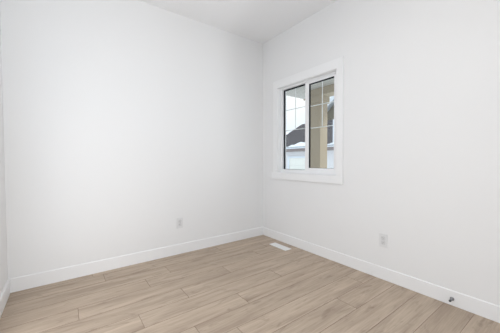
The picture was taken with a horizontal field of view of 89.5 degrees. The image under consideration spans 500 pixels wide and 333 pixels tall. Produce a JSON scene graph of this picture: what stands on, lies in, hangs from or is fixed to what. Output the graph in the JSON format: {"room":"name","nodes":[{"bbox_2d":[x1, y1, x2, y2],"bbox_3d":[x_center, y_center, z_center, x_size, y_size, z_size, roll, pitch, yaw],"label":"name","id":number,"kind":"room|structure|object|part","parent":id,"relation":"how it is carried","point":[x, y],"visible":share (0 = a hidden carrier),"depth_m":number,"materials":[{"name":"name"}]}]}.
{"room":"empty room","nodes":[
{"label":"empty room","id":0,"kind":"room"},
{"bbox_2d":[0,14,7,294],"bbox_3d":[-1.028,-0.297,0.610,0.150,2.740,3.420,-1,2,-36],"label":"wall","id":1,"kind":"structure","parent":0,"point":[3,229],"depth_m":1.96,"materials":[{"name":"white paint"}]},
{"bbox_2d":[0,279,9,317],"bbox_3d":[-0.955,1.013,0.688,0.013,0.118,3.407,-1,2,-36],"label":"baseboard","id":2,"kind":"structure","parent":1,"relation":"attached to","point":[4,296],"depth_m":1.88,"materials":[{"name":"white paint"}]},
{"bbox_2d":[0,0,262,278],"bbox_3d":[-0.942,-0.357,2.891,2.998,2.740,0.150,-1,2,-36],"label":"wall","id":3,"kind":"structure","parent":0,"point":[124,120],"depth_m":2.53,"materials":[{"name":"white paint"}]},
{"bbox_2d":[9,227,262,292],"bbox_3d":[-0.892,0.955,2.862,2.698,0.118,0.007,-1,2,-36],"label":"baseboard","id":4,"kind":"structure","parent":3,"relation":"attached to","point":[29,281],"depth_m":2.54,"materials":[{"name":"white paint"}]},
{"bbox_2d":[177,217,182,227],"bbox_3d":[-0.810,0.652,2.915,0.074,0.120,0.009,-1,2,-36],"label":"electrical outlet","id":5,"kind":"object","parent":3,"relation":"attached to","point":[179,220],"visible":1,"depth_m":2.91,"materials":[{"name":"white plastic"}]},
{"bbox_2d":[139,0,336,43],"bbox_3d":[0.114,-1.791,1.416,2.998,0.200,3.720,-1,2,-36],"label":"ceiling","id":6,"kind":"structure","parent":0,"point":[260,21],"depth_m":2.83,"materials":[{"name":"white paint"}]},
{"bbox_2d":[0,235,499,332],"bbox_3d":[0.121,1.148,1.494,2.998,0.200,3.720,-1,2,-36],"label":"floor","id":7,"kind":"structure","parent":0,"point":[249,285],"depth_m":1.94,"materials":[{"name":"brown wood"}]},
{"bbox_2d":[270,243,290,250],"bbox_3d":[0.376,1.000,3.152,0.103,0.006,0.296,-1,2,-36],"label":"floor vent","id":8,"kind":"object","parent":7,"relation":"in","point":[277,245],"visible":1,"depth_m":3.15,"materials":[{"name":"white metal"}]},
{"bbox_2d":[263,0,499,305],"bbox_3d":[1.308,-0.345,2.240,0.150,2.740,3.570,-1,2,-36],"label":"wall","id":9,"kind":"structure","parent":0,"point":[421,148],"depth_m":2.10,"materials":[{"name":"white paint"}]},
{"bbox_2d":[272,56,343,183],"bbox_3d":[0.671,-0.479,3.046,0.124,1.304,1.095,-1,2,-36],"label":"window","id":10,"kind":"structure","parent":9,"relation":"in","point":[334,69],"depth_m":2.99,"materials":[{"name":"white paint"}]},
{"bbox_3d":[0.345,-0.479,3.401,0.016,1.122,0.083,-1,2,-36],"label":"casing","id":11,"kind":"part","parent":10,"relation":"part of","materials":[{"name":"white paint"}]},
{"bbox_2d":[285,89,304,130],"bbox_3d":[0.604,-0.741,3.222,0.006,0.538,0.442,-1,2,-36],"label":"grille","id":12,"kind":"object","parent":10,"relation":"attached to","point":[295,108],"depth_m":3.24,"materials":[{"name":"white plastic"}]},
{"bbox_3d":[0.630,0.133,3.031,0.019,0.082,1.095,-1,2,-36],"label":"casing","id":13,"kind":"part","parent":10,"relation":"part of","materials":[{"name":"white paint"}]},
{"bbox_3d":[0.706,-0.471,3.057,0.055,1.122,0.900,-1,2,-36],"label":"frame","id":14,"kind":"part","parent":10,"relation":"part of","materials":[{"name":"white plastic"}]},
{"bbox_3d":[0.636,-1.080,2.990,0.016,0.100,1.066,-1,2,-36],"label":"casing","id":15,"kind":"part","parent":10,"relation":"part of","materials":[{"name":"white paint"}]},
{"bbox_3d":[0.812,-0.477,2.888,0.031,1.052,0.443,-1,2,-36],"label":"sash","id":16,"kind":"part","parent":10,"relation":"part of","materials":[{"name":"white plastic"}]},
{"bbox_2d":[311,81,333,128],"bbox_3d":[0.821,-0.713,2.878,0.006,0.527,0.353,-1,2,-36],"label":"grille","id":17,"kind":"object","parent":10,"relation":"attached to","point":[312,82],"depth_m":2.87,"materials":[{"name":"white plastic"}]},
{"bbox_3d":[0.929,-0.459,2.611,0.016,1.122,0.083,-1,2,-36],"label":"casing","id":18,"kind":"part","parent":10,"relation":"part of","materials":[{"name":"white paint"}]},
{"bbox_2d":[263,227,499,322],"bbox_3d":[1.206,0.968,2.286,0.006,0.112,3.413,-1,2,-36],"label":"baseboard","id":19,"kind":"structure","parent":9,"relation":"attached to","point":[479,307],"depth_m":2.16,"materials":[{"name":"white paint"}]},
{"bbox_2d":[379,233,387,247],"bbox_3d":[1.203,0.668,2.278,0.009,0.120,0.074,-1,2,-36],"label":"electrical outlet","id":20,"kind":"object","parent":9,"relation":"attached to","point":[383,238],"visible":1,"depth_m":2.27,"materials":[{"name":"white plastic"}]},
{"label":"outside","id":21,"kind":"structure","parent":0,"visible":0},
{"bbox_3d":[2.750,1.240,3.449,3.550,0.200,8.600,-1,2,-36],"label":"porch slab","id":22,"kind":"object","parent":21,"visible":0},
{"bbox_2d":[310,95,329,167],"bbox_3d":[1.818,-0.390,6.728,0.380,2.890,0.435,-1,2,-36],"label":"porch column","id":23,"kind":"structure","parent":22,"relation":"on","point":[318,152],"depth_m":6.58,"materials":[{"name":"beige"}]},
{"bbox_2d":[311,84,333,96],"bbox_3d":[4.012,-1.857,3.745,0.340,0.190,7.700,-1,2,-36],"label":"beam","id":24,"kind":"structure","parent":23,"relation":"on","point":[328,90],"depth_m":6.40,"materials":[{"name":"beige"}]},
{"bbox_2d":[286,78,333,98],"bbox_3d":[2.764,-1.997,3.268,3.470,0.120,8.420,-1,2,-36],"label":"soffit","id":25,"kind":"structure","parent":24,"relation":"on","point":[300,92],"depth_m":6.62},
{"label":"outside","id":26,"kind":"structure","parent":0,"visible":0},
{"bbox_3d":[17.966,1.092,41.658,66.300,0.300,120.000,-1,2,-36],"label":"snowy ground","id":27,"kind":"structure","parent":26,"visible":0},
{"bbox_2d":[286,96,333,169],"bbox_3d":[8.889,-3.176,20.057,11.200,9.420,11.000,-1,2,-36],"label":"house","id":28,"kind":"structure","parent":27,"relation":"on","point":[295,140],"depth_m":18.79,"materials":[{"name":"white"}]},
{"bbox_3d":[3.973,0.427,18.176,0.070,2.340,3.410,-1,2,-36],"label":"door trim","id":29,"kind":"part","parent":28,"relation":"part of","materials":[{"name":"white"}]}
]}

